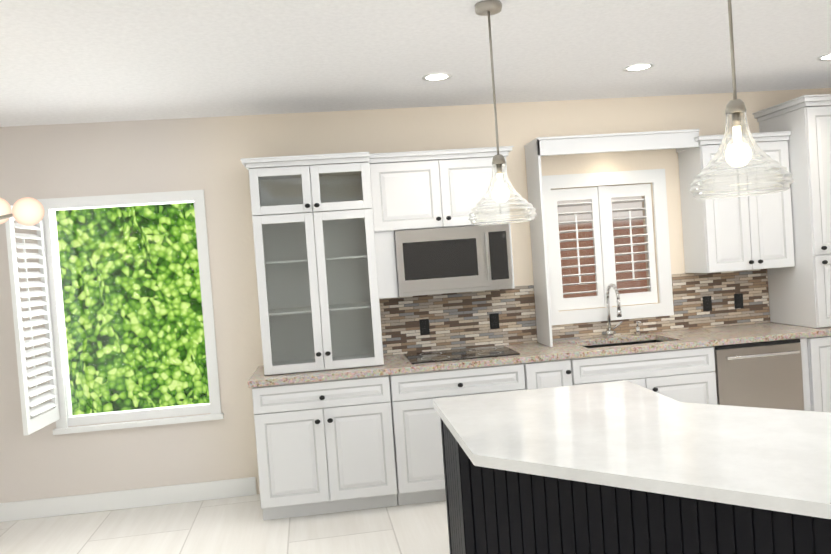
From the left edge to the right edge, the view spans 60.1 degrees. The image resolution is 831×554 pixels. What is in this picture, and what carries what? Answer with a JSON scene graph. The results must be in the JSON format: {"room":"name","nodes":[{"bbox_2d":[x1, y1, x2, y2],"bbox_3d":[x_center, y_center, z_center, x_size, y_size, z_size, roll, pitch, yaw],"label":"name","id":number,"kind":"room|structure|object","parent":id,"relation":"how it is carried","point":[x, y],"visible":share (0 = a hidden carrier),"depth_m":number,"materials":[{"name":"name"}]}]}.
{"room":"kitchen","nodes":[
{"label":"kitchen","id":0,"kind":"room"},
{"bbox_2d":[0,494,449,553],"bbox_3d":[1.213,1.574,0.866,10.500,0.080,9.600,-4,2,-7],"label":"floor","id":1,"kind":"structure","parent":0,"point":[235,525],"depth_m":4.52,"materials":[{"name":"tile"}]},
{"bbox_2d":[252,375,399,519],"bbox_3d":[-0.611,1.104,4.943,0.883,0.888,0.657,-4,2,-7],"label":"base cabinet","id":2,"kind":"object","parent":1,"relation":"on","point":[335,446],"depth_m":4.62,"materials":[{"name":"white wood"}]},
{"bbox_2d":[247,322,830,387],"bbox_3d":[1.081,0.604,5.121,4.390,0.224,0.671,-4,2,-7],"label":"countertop","id":3,"kind":"structure","parent":2,"relation":"on","point":[395,364],"depth_m":4.90,"materials":[{"name":"stone"}]},
{"bbox_2d":[240,152,383,374],"bbox_3d":[-0.696,-0.090,4.945,0.830,1.418,0.585,-4,2,-7],"label":"cabinet","id":4,"kind":"object","parent":3,"relation":"on","point":[315,259],"visible":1,"depth_m":4.76,"materials":[{"name":"white wood"}]},
{"bbox_2d":[404,345,519,363],"bbox_3d":[0.312,0.543,5.055,0.740,0.008,0.490,-4,2,-7],"label":"cooktop","id":5,"kind":"object","parent":3,"relation":"in","point":[457,354],"visible":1,"depth_m":5.01,"materials":[{"name":"black glass"}]},
{"bbox_2d":[606,283,641,337],"bbox_3d":[1.569,0.244,5.332,0.264,0.411,0.245,-4,2,-7],"label":"faucet","id":6,"kind":"object","parent":3,"relation":"on","point":[609,333],"visible":1,"depth_m":5.40,"materials":[{"name":"silver metal"}]},
{"bbox_2d":[752,94,830,327],"bbox_3d":[2.975,-0.472,5.340,0.510,1.638,0.635,-4,2,-7],"label":"tall cabinet","id":7,"kind":"object","parent":3,"relation":"on","point":[800,293],"visible":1,"depth_m":5.12,"materials":[{"name":"white wood"}]},
{"bbox_2d":[392,363,527,504],"bbox_3d":[0.273,1.039,5.044,0.900,0.888,0.657,-4,2,-7],"label":"base cabinet","id":8,"kind":"object","parent":1,"relation":"on","point":[419,449],"depth_m":4.69,"materials":[{"name":"white wood"}]},
{"bbox_2d":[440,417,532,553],"bbox_3d":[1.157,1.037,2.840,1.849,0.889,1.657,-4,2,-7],"label":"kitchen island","id":9,"kind":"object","parent":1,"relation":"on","point":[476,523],"depth_m":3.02,"materials":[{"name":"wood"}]},
{"bbox_2d":[433,381,830,553],"bbox_3d":[1.160,0.576,2.622,1.920,0.040,2.140,-4,2,-7],"label":"island countertop","id":10,"kind":"structure","parent":9,"relation":"on","point":[617,467],"depth_m":2.55,"materials":[{"name":"white stone"}]},
{"bbox_2d":[528,358,579,389],"bbox_3d":[0.888,0.993,5.115,0.342,0.888,0.657,-4,2,-7],"label":"base cabinet","id":11,"kind":"object","parent":1,"relation":"on","point":[565,372],"depth_m":4.78,"materials":[{"name":"white wood"}]},
{"bbox_2d":[713,339,803,410],"bbox_3d":[2.361,0.887,5.234,0.625,0.884,0.681,-4,2,-7],"label":"dishwasher","id":12,"kind":"object","parent":1,"relation":"on","point":[766,374],"visible":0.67,"depth_m":4.95,"materials":[{"name":"silver metal"}]},
{"bbox_2d":[798,336,830,412],"bbox_3d":[2.966,0.839,5.354,0.598,0.888,0.657,-4,2,-7],"label":"base cabinet","id":13,"kind":"object","parent":1,"relation":"on","point":[815,351],"depth_m":5.01,"materials":[{"name":"white wood"}]},
{"bbox_2d":[0,88,830,502],"bbox_3d":[1.091,-0.156,0.817,10.500,3.390,9.600,-4,2,-7],"label":"wall","id":14,"kind":"structure","parent":0,"point":[106,158],"depth_m":5.17,"materials":[{"name":"beige paint"}]},
{"bbox_2d":[0,477,256,521],"bbox_3d":[-2.430,1.610,5.064,2.568,0.130,0.016,-4,2,-7],"label":"baseboard","id":15,"kind":"structure","parent":14,"relation":"attached to","point":[103,501],"depth_m":5.08,"materials":[{"name":"white wood"}]},
{"bbox_2d":[37,190,223,434],"bbox_3d":[-2.018,0.238,5.116,1.160,1.645,0.142,-4,2,-7],"label":"kitchen window","id":16,"kind":"structure","parent":14,"relation":"in","point":[51,206],"depth_m":5.11,"materials":[{"name":"white"}]},
{"bbox_2d":[5,206,59,435],"bbox_3d":[-2.538,0.272,4.769,0.073,1.460,0.471,-4,2,-7],"label":"shutter","id":17,"kind":"object","parent":16,"relation":"attached to","point":[44,414],"visible":0.92,"depth_m":4.74,"materials":[{"name":"white wood"}]},
{"bbox_2d":[369,149,509,236],"bbox_3d":[0.154,-0.597,5.149,0.965,0.500,0.357,-4,2,-7],"label":"upper cabinet","id":18,"kind":"object","parent":14,"relation":"attached to","point":[427,189],"depth_m":4.96,"materials":[{"name":"white wood"}]},
{"bbox_2d":[394,224,512,296],"bbox_3d":[0.252,-0.121,5.135,0.799,0.454,0.423,-4,2,-7],"label":"microwave","id":19,"kind":"object","parent":18,"relation":"attached to","point":[451,260],"visible":0.92,"depth_m":4.96,"materials":[{"name":"silver metal"}]},
{"bbox_2d":[379,269,769,355],"bbox_3d":[1.249,0.252,5.468,3.078,0.433,0.010,-4,2,-7],"label":"backsplash","id":20,"kind":"structure","parent":14,"relation":"attached to","point":[460,320],"depth_m":5.41,"materials":[{"name":"tile"}]},
{"bbox_2d":[419,319,429,334],"bbox_3d":[0.067,0.370,5.322,0.070,0.115,0.009,-4,2,-7],"label":"outlet","id":21,"kind":"object","parent":20,"relation":"attached to","point":[424,323],"depth_m":5.32,"materials":[{"name":"black plastic"}]},
{"bbox_2d":[489,313,499,328],"bbox_3d":[0.592,0.331,5.382,0.070,0.115,0.009,-4,2,-7],"label":"outlet","id":22,"kind":"object","parent":20,"relation":"attached to","point":[494,317],"depth_m":5.38,"materials":[{"name":"black plastic"}]},
{"bbox_2d":[702,296,711,310],"bbox_3d":[2.267,0.207,5.574,0.070,0.115,0.009,-4,2,-7],"label":"outlet","id":23,"kind":"object","parent":20,"relation":"attached to","point":[707,302],"depth_m":5.57,"materials":[{"name":"black plastic"}]},
{"bbox_2d":[734,293,743,308],"bbox_3d":[2.524,0.188,5.604,0.070,0.115,0.009,-4,2,-7],"label":"outlet","id":24,"kind":"object","parent":20,"relation":"attached to","point":[738,298],"depth_m":5.60,"materials":[{"name":"black plastic"}]},
{"bbox_2d":[542,169,673,324],"bbox_3d":[1.446,-0.233,5.541,1.010,1.130,0.148,-4,2,-7],"label":"window","id":25,"kind":"structure","parent":14,"relation":"in","point":[656,178],"depth_m":5.49,"materials":[{"name":"white wood"}]},
{"bbox_2d":[551,184,657,310],"bbox_3d":[1.448,-0.232,5.519,0.802,0.922,0.062,-4,2,-7],"label":"shutters","id":26,"kind":"object","parent":25,"relation":"attached to","point":[591,194],"visible":0.96,"depth_m":5.51,"materials":[{"name":"white wood"}]},
{"bbox_2d":[673,133,794,272],"bbox_3d":[2.409,-0.533,5.413,0.675,0.960,0.357,-4,2,-7],"label":"upper cabinet","id":27,"kind":"object","parent":14,"relation":"attached to","point":[755,232],"depth_m":5.25,"materials":[{"name":"white wood"}]},
{"bbox_2d":[0,0,830,126],"bbox_3d":[0.997,-1.477,0.780,10.500,0.560,9.600,-4,2,-7],"label":"ceiling","id":28,"kind":"structure","parent":0,"point":[75,61],"depth_m":3.90,"materials":[{"name":"paint"}]},
{"bbox_2d":[0,197,43,225],"bbox_3d":[-2.326,-0.521,3.033,1.235,1.002,0.775,-4,2,-7],"label":"chandelier","id":29,"kind":"object","parent":28,"relation":"hanging from","point":[27,211],"visible":1,"depth_m":3.28,"materials":[{"name":"white glass"}]},
{"bbox_2d":[422,73,451,80],"bbox_3d":[0.132,-1.234,4.430,0.190,0.006,0.190,-4,2,-7],"label":"recessed light","id":30,"kind":"object","parent":28,"relation":"in","point":[436,76],"visible":1,"depth_m":4.42,"materials":[{"name":"white"}]},
{"bbox_2d":[468,0,536,224],"bbox_3d":[0.359,-0.730,3.218,0.309,0.974,0.309,-4,2,-7],"label":"pendant light","id":31,"kind":"object","parent":28,"relation":"hanging from","point":[501,193],"visible":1,"depth_m":3.20,"materials":[{"name":"clear glass"}]},
{"bbox_2d":[623,63,653,71],"bbox_3d":[1.413,-1.328,4.547,0.190,0.006,0.190,-4,2,-7],"label":"recessed light","id":32,"kind":"object","parent":28,"relation":"in","point":[638,67],"visible":0.98,"depth_m":4.54,"materials":[{"name":"white"}]},
{"bbox_2d":[689,0,793,198],"bbox_3d":[1.017,-0.751,2.307,0.309,0.974,0.309,-4,2,-7],"label":"pendant light","id":33,"kind":"object","parent":28,"relation":"hanging from","point":[737,154],"visible":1,"depth_m":2.29,"materials":[{"name":"clear glass"}]},
{"bbox_2d":[817,53,830,60],"bbox_3d":[2.690,-1.420,4.619,0.190,0.006,0.190,-4,2,-7],"label":"recessed light","id":34,"kind":"object","parent":28,"relation":"in","point":[826,57],"visible":0.94,"depth_m":4.64,"materials":[{"name":"white"}]},
{"label":"outside","id":35,"kind":"structure","parent":0,"visible":0},
{"bbox_2d":[55,202,209,414],"bbox_3d":[-2.567,-0.376,7.034,5.500,4.000,0.494,-4,2,-7],"label":"hedge","id":36,"kind":"object","parent":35,"point":[155,386],"depth_m":7.01,"materials":[{"name":"green plant"}]},
{"bbox_2d":[557,196,646,297],"bbox_3d":[1.421,-0.641,6.389,3.495,4.000,0.050,-4,2,-7],"label":"fence","id":37,"kind":"object","parent":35,"point":[573,288],"depth_m":6.41,"materials":[{"name":"brown wood"}]}
]}

